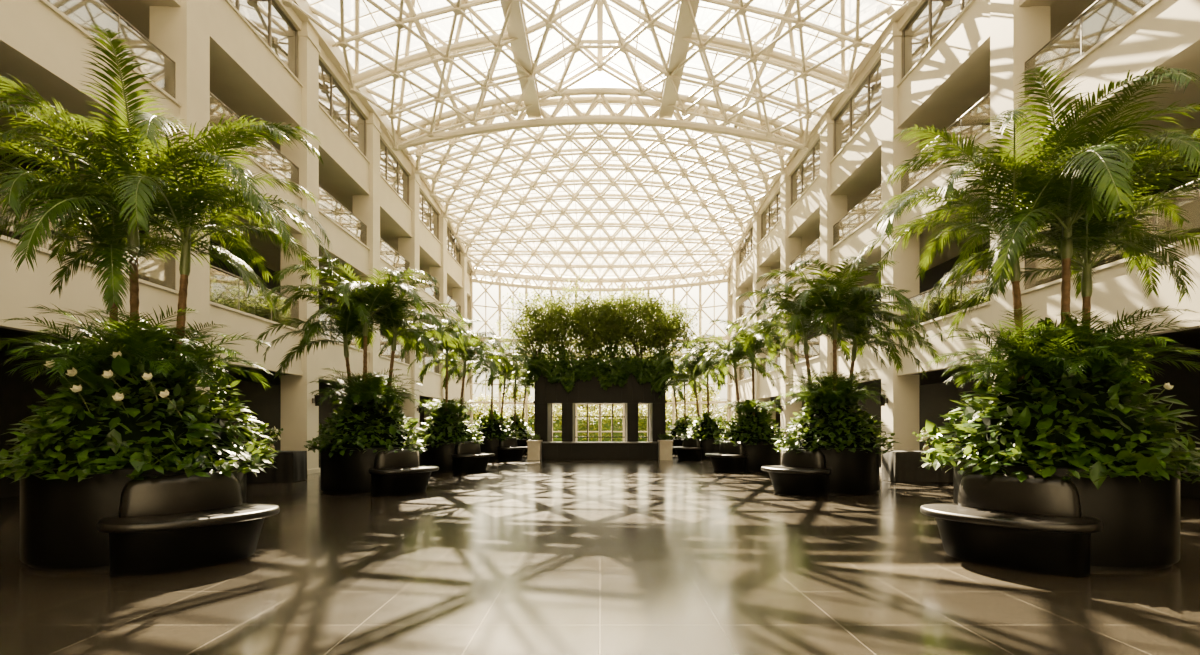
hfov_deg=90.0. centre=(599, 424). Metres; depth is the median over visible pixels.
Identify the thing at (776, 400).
fern
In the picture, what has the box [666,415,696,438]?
leafy shrubs
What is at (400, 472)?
bench
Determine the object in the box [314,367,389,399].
fern
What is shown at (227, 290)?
balcony railing
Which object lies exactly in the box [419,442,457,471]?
planter
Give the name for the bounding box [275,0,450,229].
parapet
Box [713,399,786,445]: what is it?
leafy shrubs
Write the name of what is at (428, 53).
roof truss
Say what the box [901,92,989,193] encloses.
balcony railing
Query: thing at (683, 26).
roof beam
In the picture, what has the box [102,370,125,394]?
flower
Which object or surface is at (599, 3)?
roof beam
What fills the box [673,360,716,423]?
palm tree
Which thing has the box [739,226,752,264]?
window
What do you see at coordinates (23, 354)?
fern
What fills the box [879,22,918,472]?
column
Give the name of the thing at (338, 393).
fern
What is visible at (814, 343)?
balcony railing
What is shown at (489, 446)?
planter
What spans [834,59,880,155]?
window
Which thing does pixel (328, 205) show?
balcony railing
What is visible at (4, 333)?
gallery slab
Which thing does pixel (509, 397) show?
tree
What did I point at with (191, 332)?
fern
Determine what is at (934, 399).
wall
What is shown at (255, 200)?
palm tree
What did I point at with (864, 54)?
roof beam
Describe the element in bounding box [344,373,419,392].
fern
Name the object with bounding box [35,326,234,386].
fern
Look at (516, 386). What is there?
palm tree
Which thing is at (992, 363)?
fern
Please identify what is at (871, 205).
balcony railing
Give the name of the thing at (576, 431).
window
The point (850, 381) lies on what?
fern
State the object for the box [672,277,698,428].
window
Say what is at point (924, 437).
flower
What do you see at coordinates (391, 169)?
window
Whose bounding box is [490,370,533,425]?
palm tree
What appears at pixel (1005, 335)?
fern
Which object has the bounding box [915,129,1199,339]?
palm tree
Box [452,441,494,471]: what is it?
bench
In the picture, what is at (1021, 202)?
palm tree
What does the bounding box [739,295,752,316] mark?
balcony railing
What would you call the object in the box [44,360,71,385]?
flower
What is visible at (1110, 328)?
fern
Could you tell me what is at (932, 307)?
balcony railing
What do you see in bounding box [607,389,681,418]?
tree
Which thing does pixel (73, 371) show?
flower
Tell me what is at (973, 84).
upper balcony opening
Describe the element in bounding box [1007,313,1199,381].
fern
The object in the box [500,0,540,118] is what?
roof beam
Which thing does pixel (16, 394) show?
wall
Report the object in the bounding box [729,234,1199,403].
parapet
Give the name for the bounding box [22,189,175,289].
balcony railing
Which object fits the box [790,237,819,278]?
balcony railing
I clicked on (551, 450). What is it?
reception desk
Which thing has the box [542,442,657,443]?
countertop
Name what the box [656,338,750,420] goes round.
palm tree
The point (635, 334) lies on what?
tree
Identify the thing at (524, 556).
floor
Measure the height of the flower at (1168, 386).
0.237 m
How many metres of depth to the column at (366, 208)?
23.52 m
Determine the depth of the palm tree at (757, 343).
19.60 m
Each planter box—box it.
[527,433,542,459]
[657,434,672,459]
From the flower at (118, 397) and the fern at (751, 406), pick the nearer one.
the flower at (118, 397)
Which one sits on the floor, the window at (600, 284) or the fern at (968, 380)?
the window at (600, 284)
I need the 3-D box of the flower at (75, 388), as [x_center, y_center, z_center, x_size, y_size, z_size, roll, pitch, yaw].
[-5.349,-0.266,6.168,0.094,0.305,0.237,0,0,-16]
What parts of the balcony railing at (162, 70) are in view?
post, handrail, post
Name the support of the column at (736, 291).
on the floor
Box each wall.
[0,147,423,497]
[424,263,469,432]
[730,263,775,432]
[776,152,1199,497]
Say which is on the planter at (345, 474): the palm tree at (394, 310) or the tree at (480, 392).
the palm tree at (394, 310)
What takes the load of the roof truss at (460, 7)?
attached to the roof beam at (335, 54)
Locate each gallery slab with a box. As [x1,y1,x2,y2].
[0,49,430,335]
[0,328,429,402]
[743,49,1199,341]
[770,328,1199,402]
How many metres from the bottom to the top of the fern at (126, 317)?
0.748 m
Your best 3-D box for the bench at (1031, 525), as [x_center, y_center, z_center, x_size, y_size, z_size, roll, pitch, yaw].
[4.299,1.015,6.413,0.975,0.970,1.676,0,0,-33]
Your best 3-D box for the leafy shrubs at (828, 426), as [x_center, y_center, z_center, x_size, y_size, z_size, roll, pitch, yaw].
[5.333,-0.237,13.812,2.723,1.778,2.687,0,0,8]
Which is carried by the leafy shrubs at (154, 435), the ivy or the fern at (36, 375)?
the fern at (36, 375)
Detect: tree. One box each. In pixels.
[0,23,336,320]
[0,109,331,381]
[0,122,277,326]
[255,281,424,409]
[270,256,464,405]
[301,277,470,409]
[378,317,508,414]
[407,330,520,417]
[439,341,537,420]
[460,351,551,421]
[473,387,533,418]
[473,392,495,418]
[480,359,527,423]
[488,286,572,373]
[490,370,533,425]
[519,267,599,360]
[520,396,586,418]
[552,285,627,364]
[577,405,620,418]
[585,285,652,364]
[598,285,689,360]
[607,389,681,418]
[628,289,707,372]
[651,355,734,419]
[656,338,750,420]
[666,376,709,419]
[669,385,721,417]
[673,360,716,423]
[675,329,796,418]
[692,318,817,414]
[725,283,894,411]
[741,256,942,390]
[776,287,940,407]
[847,66,1199,381]
[875,61,1199,344]
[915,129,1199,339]
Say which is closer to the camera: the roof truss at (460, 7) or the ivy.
the roof truss at (460, 7)
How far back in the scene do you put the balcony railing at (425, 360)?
32.05 m
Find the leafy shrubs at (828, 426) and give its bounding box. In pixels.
[772,379,901,453]
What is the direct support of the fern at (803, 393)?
on the leafy shrubs at (828, 426)
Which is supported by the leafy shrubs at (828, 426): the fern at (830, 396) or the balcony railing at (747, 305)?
the fern at (830, 396)
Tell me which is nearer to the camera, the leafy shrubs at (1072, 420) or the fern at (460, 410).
the leafy shrubs at (1072, 420)
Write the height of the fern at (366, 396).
0.621 m
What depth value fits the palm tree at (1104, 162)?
6.36 m
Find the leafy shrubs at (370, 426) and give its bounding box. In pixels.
[302,376,430,457]
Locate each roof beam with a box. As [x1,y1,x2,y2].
[292,0,472,269]
[470,268,729,291]
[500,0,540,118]
[597,0,602,62]
[659,0,699,118]
[727,0,907,269]
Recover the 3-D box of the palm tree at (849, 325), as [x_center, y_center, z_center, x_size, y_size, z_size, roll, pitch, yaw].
[6.073,-1.246,14.130,3.862,3.616,3.578,0,0,-10]
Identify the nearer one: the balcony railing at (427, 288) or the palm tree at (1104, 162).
the palm tree at (1104, 162)
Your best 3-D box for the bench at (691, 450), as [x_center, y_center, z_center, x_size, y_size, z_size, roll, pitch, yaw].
[3.671,1.015,25.532,0.946,0.970,1.509,0,0,-33]
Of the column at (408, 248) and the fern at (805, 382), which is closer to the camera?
the fern at (805, 382)
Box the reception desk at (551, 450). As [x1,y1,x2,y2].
[542,442,657,459]
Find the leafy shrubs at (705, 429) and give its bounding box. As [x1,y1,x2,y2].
[679,409,727,439]
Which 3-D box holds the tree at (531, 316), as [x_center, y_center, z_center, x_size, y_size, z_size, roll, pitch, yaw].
[-2.975,-4.389,28.188,3.719,3.910,3.640,0,0,-42]
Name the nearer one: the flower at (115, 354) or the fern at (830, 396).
the flower at (115, 354)
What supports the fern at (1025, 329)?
on the leafy shrubs at (1072, 420)
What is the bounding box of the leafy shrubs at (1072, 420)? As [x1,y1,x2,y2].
[919,314,1199,488]
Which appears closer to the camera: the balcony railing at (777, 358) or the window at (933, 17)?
the window at (933, 17)
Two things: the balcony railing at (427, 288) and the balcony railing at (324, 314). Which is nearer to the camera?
the balcony railing at (324, 314)
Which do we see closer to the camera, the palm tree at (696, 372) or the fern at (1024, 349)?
the fern at (1024, 349)
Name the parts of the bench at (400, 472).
backrest, seat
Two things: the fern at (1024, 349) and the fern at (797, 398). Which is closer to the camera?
the fern at (1024, 349)
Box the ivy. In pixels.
[526,344,674,392]
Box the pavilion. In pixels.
[533,371,666,457]
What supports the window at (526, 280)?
on the floor
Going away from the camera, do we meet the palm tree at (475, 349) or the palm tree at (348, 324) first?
the palm tree at (348, 324)
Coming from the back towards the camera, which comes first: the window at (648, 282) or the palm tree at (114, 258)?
the window at (648, 282)
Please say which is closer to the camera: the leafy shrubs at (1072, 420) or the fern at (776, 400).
the leafy shrubs at (1072, 420)
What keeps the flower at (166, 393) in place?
attached to the leafy shrubs at (154, 435)
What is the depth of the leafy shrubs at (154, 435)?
6.50 m
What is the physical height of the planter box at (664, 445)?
1.164 m
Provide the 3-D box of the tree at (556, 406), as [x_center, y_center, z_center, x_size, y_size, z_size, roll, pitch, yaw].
[-4.446,-0.624,51.135,4.992,4.384,5.775,0,0,40]
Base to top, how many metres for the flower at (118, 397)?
0.256 m
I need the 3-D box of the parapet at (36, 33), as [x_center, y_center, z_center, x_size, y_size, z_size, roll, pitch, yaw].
[-9.150,-6.355,18.000,0.300,1.110,48.000,0,0,0]
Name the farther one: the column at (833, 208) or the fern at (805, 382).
the column at (833, 208)
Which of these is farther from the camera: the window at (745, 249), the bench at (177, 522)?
the window at (745, 249)
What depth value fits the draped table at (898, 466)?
15.61 m
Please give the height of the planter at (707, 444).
0.950 m
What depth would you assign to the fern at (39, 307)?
6.90 m
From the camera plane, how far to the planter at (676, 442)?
28.50 m
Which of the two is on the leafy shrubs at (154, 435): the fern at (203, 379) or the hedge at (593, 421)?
the fern at (203, 379)
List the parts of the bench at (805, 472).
seat, backrest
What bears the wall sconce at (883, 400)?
attached to the column at (900, 415)
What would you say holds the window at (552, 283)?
on the floor
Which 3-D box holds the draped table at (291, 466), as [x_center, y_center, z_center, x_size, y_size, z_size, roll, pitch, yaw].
[-8.853,1.095,16.001,1.767,0.790,0.840,0,0,0]
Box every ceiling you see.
[307,0,892,128]
[402,95,797,275]
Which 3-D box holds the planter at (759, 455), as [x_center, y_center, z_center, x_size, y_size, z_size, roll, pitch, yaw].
[5.100,1.025,20.100,1.840,0.950,1.840,0,0,0]
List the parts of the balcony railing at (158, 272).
post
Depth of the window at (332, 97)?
21.33 m
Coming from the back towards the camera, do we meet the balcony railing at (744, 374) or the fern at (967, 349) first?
the balcony railing at (744, 374)
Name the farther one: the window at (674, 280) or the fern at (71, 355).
the window at (674, 280)
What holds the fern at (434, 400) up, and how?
on the leafy shrubs at (450, 427)
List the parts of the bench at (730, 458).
seat, backrest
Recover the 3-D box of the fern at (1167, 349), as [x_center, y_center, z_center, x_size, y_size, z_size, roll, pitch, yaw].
[5.890,-0.736,7.148,1.673,0.683,1.801,0,0,8]
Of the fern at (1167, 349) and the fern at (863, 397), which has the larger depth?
the fern at (863, 397)
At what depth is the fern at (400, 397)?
14.21 m
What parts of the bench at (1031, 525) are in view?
seat, backrest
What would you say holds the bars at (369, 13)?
attached to the ceiling at (494, 17)
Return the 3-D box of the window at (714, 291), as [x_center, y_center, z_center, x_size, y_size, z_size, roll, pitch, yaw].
[8.100,-4.650,42.540,2.293,12.300,0.320,0,0,31]
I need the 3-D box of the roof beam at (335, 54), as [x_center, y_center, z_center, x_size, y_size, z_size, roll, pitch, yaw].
[-8.950,-11.762,18.033,0.300,1.997,48.066,0,0,0]
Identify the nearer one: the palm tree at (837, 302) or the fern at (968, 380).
the fern at (968, 380)
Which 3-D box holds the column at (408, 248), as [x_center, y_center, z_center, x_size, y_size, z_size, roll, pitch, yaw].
[-9.300,-5.600,29.200,0.880,14.200,0.840,0,0,0]
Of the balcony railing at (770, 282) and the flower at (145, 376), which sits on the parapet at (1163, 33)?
the balcony railing at (770, 282)
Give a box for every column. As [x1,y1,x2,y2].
[150,0,209,401]
[281,22,320,474]
[353,113,380,404]
[398,165,420,455]
[429,204,447,422]
[452,246,466,424]
[733,246,747,423]
[752,204,770,426]
[779,165,801,455]
[819,113,846,384]
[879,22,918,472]
[990,0,1049,389]
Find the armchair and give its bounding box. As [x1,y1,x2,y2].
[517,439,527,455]
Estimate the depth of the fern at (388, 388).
13.69 m
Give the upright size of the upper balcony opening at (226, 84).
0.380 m
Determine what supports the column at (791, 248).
on the floor
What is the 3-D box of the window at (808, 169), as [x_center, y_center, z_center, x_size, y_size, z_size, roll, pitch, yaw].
[9.200,-11.130,26.550,0.100,1.700,4.500,0,0,0]
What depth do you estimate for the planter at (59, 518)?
6.14 m
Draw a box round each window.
[229,0,297,77]
[319,59,365,155]
[380,138,408,205]
[419,189,438,239]
[447,226,460,264]
[470,271,499,431]
[498,277,526,415]
[525,279,549,431]
[550,281,575,441]
[575,282,598,441]
[599,282,622,441]
[623,281,646,441]
[647,279,672,441]
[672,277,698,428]
[699,271,729,429]
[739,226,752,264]
[761,189,780,239]
[791,138,819,205]
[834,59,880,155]
[902,0,970,77]
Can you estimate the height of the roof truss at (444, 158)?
4.277 m
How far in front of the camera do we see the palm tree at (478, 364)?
25.28 m
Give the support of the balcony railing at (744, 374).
on the parapet at (1114, 290)
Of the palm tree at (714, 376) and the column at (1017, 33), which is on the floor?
the column at (1017, 33)
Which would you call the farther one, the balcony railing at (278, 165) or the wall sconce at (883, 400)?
the wall sconce at (883, 400)
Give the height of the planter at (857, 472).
1.000 m
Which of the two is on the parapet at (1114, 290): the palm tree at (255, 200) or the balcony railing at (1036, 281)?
the balcony railing at (1036, 281)
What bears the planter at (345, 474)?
on the floor
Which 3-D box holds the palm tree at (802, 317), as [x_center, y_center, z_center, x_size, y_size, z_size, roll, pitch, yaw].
[4.835,-1.357,14.158,3.767,3.837,3.696,0,0,-16]
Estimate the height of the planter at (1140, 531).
1.050 m
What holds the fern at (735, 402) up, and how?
on the leafy shrubs at (751, 428)
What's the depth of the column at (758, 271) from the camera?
34.12 m
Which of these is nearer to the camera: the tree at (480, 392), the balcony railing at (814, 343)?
the balcony railing at (814, 343)
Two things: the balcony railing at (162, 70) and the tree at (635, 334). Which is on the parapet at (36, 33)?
the balcony railing at (162, 70)
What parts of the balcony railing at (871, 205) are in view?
handrail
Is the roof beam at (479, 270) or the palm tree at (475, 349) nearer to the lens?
the palm tree at (475, 349)
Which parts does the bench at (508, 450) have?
backrest, seat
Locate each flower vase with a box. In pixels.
[263,426,282,450]
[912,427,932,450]
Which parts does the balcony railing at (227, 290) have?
post, handrail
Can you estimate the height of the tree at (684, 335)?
3.888 m
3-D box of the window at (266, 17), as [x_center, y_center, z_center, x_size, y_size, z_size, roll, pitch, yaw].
[-9.200,-11.130,15.950,0.100,1.700,4.500,0,0,0]
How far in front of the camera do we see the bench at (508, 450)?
25.26 m
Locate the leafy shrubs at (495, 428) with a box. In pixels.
[468,408,519,440]
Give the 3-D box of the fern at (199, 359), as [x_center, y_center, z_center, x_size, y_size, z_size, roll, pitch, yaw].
[-5.013,-0.780,7.261,1.891,0.669,2.014,0,0,-6]
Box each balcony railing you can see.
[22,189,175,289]
[47,0,175,98]
[210,92,298,193]
[210,265,298,328]
[319,185,366,245]
[319,312,362,349]
[380,237,409,278]
[380,335,409,363]
[419,272,438,300]
[419,352,438,373]
[447,295,460,315]
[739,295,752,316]
[740,364,751,379]
[761,273,780,298]
[761,351,780,373]
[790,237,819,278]
[790,336,819,363]
[833,185,880,245]
[836,314,880,349]
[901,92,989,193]
[901,267,989,328]
[1024,0,1152,98]
[1024,182,1195,289]
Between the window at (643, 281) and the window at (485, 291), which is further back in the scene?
the window at (643, 281)
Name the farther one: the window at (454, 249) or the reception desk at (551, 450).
the window at (454, 249)
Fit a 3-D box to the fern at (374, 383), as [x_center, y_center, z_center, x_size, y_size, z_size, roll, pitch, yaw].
[-5.142,-0.921,13.494,1.543,0.748,1.578,0,0,26]
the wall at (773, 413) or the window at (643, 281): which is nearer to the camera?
the wall at (773, 413)
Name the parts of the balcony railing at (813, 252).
handrail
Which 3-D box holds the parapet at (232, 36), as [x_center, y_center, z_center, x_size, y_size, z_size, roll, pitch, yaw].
[-9.150,-9.655,18.000,0.300,1.310,48.000,0,0,0]
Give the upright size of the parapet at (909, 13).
0.950 m
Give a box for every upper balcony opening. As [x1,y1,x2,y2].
[99,0,458,295]
[741,0,1100,293]
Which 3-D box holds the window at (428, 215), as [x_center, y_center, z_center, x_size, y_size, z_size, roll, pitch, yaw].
[-9.200,-11.130,31.850,0.100,1.700,4.500,0,0,0]
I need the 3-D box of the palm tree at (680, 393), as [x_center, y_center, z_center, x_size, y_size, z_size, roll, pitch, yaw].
[3.876,-1.214,31.714,3.653,3.752,3.776,0,0,30]
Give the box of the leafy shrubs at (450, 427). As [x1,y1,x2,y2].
[411,398,486,447]
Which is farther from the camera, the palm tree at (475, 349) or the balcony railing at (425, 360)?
the balcony railing at (425, 360)
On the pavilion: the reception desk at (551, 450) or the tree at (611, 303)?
the tree at (611, 303)
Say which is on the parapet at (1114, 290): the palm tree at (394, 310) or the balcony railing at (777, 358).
the balcony railing at (777, 358)
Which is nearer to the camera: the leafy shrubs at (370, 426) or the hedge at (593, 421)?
the leafy shrubs at (370, 426)
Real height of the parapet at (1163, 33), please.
1.110 m
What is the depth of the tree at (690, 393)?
52.13 m
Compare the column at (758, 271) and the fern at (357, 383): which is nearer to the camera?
the fern at (357, 383)
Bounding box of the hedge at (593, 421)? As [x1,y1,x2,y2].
[473,397,726,441]
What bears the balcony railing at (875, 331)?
on the parapet at (1114, 290)
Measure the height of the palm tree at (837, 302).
4.213 m
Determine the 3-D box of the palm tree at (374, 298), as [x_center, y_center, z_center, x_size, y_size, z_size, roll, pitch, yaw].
[-5.464,-1.523,13.488,4.181,4.168,4.096,0,0,5]
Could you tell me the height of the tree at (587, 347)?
4.186 m
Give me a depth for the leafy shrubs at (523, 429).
31.09 m
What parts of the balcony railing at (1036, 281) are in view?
post, post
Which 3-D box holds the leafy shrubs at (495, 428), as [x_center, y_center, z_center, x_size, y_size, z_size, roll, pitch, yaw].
[-4.709,-0.008,26.215,2.462,1.484,2.412,0,0,-3]
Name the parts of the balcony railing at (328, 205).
handrail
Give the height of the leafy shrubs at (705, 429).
1.493 m
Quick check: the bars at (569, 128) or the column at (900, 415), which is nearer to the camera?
the column at (900, 415)
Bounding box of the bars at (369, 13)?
[310,0,889,120]
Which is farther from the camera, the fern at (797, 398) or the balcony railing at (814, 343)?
the balcony railing at (814, 343)
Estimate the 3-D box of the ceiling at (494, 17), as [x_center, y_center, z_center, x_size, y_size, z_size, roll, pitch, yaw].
[0.000,-14.650,10.300,18.000,3.500,32.600,0,0,0]
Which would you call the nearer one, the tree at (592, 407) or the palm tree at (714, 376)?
the palm tree at (714, 376)
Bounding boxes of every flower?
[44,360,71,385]
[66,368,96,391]
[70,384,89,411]
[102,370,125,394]
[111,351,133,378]
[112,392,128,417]
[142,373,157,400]
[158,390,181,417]
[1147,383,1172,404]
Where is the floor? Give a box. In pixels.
[0,454,1199,654]
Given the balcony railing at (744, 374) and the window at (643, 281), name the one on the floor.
the window at (643, 281)
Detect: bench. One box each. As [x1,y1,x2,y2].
[97,472,279,576]
[369,449,438,495]
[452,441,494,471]
[497,437,527,460]
[672,437,702,460]
[705,441,747,471]
[761,449,830,495]
[920,472,1102,576]
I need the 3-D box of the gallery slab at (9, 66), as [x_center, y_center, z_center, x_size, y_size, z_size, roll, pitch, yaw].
[-10.775,-6.060,18.000,3.050,0.480,48.000,0,0,0]
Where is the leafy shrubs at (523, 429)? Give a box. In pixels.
[503,415,533,438]
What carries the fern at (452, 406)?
on the leafy shrubs at (450, 427)
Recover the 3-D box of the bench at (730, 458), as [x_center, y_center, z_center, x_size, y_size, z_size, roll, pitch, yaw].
[4.056,1.015,19.422,0.950,0.970,1.530,0,0,-33]
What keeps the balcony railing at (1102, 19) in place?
on the parapet at (1163, 33)
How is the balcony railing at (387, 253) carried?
on the parapet at (36, 33)
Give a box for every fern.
[0,316,190,380]
[3,332,160,377]
[21,304,178,354]
[30,333,229,381]
[35,305,203,367]
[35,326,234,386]
[84,321,266,354]
[89,332,269,390]
[125,347,269,389]
[311,380,383,403]
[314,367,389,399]
[325,383,381,404]
[326,381,404,407]
[328,367,401,400]
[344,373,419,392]
[348,380,421,405]
[352,384,420,403]
[415,399,454,411]
[419,399,467,413]
[427,397,475,412]
[439,401,480,414]
[720,398,764,412]
[732,399,774,413]
[750,398,785,412]
[771,368,851,393]
[777,383,852,402]
[782,383,826,406]
[794,378,878,404]
[806,385,885,403]
[809,368,878,396]
[812,373,873,384]
[824,382,885,407]
[923,329,1104,386]
[926,304,1108,374]
[943,336,1088,383]
[961,337,1155,385]
[964,324,1164,388]
[996,320,1155,338]
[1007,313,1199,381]
[1021,305,1197,367]
[1033,337,1199,386]
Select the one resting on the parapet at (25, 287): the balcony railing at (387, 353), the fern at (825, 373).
the balcony railing at (387, 353)
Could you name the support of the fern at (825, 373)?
on the leafy shrubs at (828, 426)
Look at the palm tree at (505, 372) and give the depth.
26.27 m
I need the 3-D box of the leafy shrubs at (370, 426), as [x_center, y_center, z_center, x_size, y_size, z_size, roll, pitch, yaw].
[-5.352,-0.229,13.829,2.766,1.885,2.783,0,0,0]
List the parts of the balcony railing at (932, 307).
handrail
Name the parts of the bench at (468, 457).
backrest, seat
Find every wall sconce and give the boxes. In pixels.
[312,395,320,405]
[880,395,887,405]
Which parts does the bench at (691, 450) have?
seat, backrest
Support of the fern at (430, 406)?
on the leafy shrubs at (450, 427)
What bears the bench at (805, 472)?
on the floor
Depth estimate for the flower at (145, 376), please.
6.34 m
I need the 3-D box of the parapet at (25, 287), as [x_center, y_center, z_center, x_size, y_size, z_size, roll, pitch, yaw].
[-9.150,-2.180,18.000,0.300,1.360,48.000,0,0,0]
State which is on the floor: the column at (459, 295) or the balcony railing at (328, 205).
the column at (459, 295)
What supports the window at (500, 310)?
on the floor
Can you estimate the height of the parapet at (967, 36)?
1.310 m
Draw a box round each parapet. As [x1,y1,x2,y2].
[0,0,469,331]
[0,235,470,403]
[164,0,470,295]
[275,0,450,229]
[729,0,1035,295]
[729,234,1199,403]
[730,0,1199,339]
[749,0,924,229]
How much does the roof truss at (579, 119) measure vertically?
2.575 m
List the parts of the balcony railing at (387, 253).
handrail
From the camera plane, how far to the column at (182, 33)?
13.11 m
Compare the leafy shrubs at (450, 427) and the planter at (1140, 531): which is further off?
the leafy shrubs at (450, 427)
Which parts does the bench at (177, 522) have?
backrest, seat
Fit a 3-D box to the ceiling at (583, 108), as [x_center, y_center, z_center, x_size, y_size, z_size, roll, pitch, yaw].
[0.000,-13.000,35.800,18.000,3.600,18.400,0,0,0]
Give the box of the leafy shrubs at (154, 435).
[0,318,276,482]
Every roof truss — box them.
[282,0,917,150]
[348,0,851,127]
[397,87,802,149]
[401,95,798,282]
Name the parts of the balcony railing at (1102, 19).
post, handrail, post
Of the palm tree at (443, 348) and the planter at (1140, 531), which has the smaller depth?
the planter at (1140, 531)
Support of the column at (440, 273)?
on the floor
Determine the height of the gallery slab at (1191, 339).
0.580 m
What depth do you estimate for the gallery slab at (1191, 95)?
11.58 m
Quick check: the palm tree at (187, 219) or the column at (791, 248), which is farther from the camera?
the column at (791, 248)
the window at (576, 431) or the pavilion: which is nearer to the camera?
the pavilion
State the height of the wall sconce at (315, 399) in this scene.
0.340 m
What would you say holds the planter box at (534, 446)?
on the floor
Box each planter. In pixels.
[20,459,245,570]
[320,447,413,494]
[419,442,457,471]
[475,438,500,459]
[672,439,682,455]
[699,438,726,459]
[742,442,780,471]
[788,446,879,494]
[954,460,1179,570]
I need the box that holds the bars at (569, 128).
[421,104,778,275]
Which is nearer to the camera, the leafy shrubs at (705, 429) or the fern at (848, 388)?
the fern at (848, 388)
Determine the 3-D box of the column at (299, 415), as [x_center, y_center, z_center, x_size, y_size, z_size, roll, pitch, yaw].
[-9.300,-5.600,18.600,0.880,14.200,0.840,0,0,0]
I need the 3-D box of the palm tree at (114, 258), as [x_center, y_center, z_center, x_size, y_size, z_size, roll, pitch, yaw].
[-6.091,-1.373,7.385,3.420,3.768,4.351,0,0,22]
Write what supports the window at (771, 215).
attached to the parapet at (967, 36)
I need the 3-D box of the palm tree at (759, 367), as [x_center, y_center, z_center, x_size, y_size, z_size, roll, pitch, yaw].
[4.643,-1.350,20.431,3.825,3.923,3.505,0,0,-30]
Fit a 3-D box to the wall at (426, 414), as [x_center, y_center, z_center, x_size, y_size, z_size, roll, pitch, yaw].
[-10.675,-5.550,42.125,3.250,14.100,0.250,0,0,0]

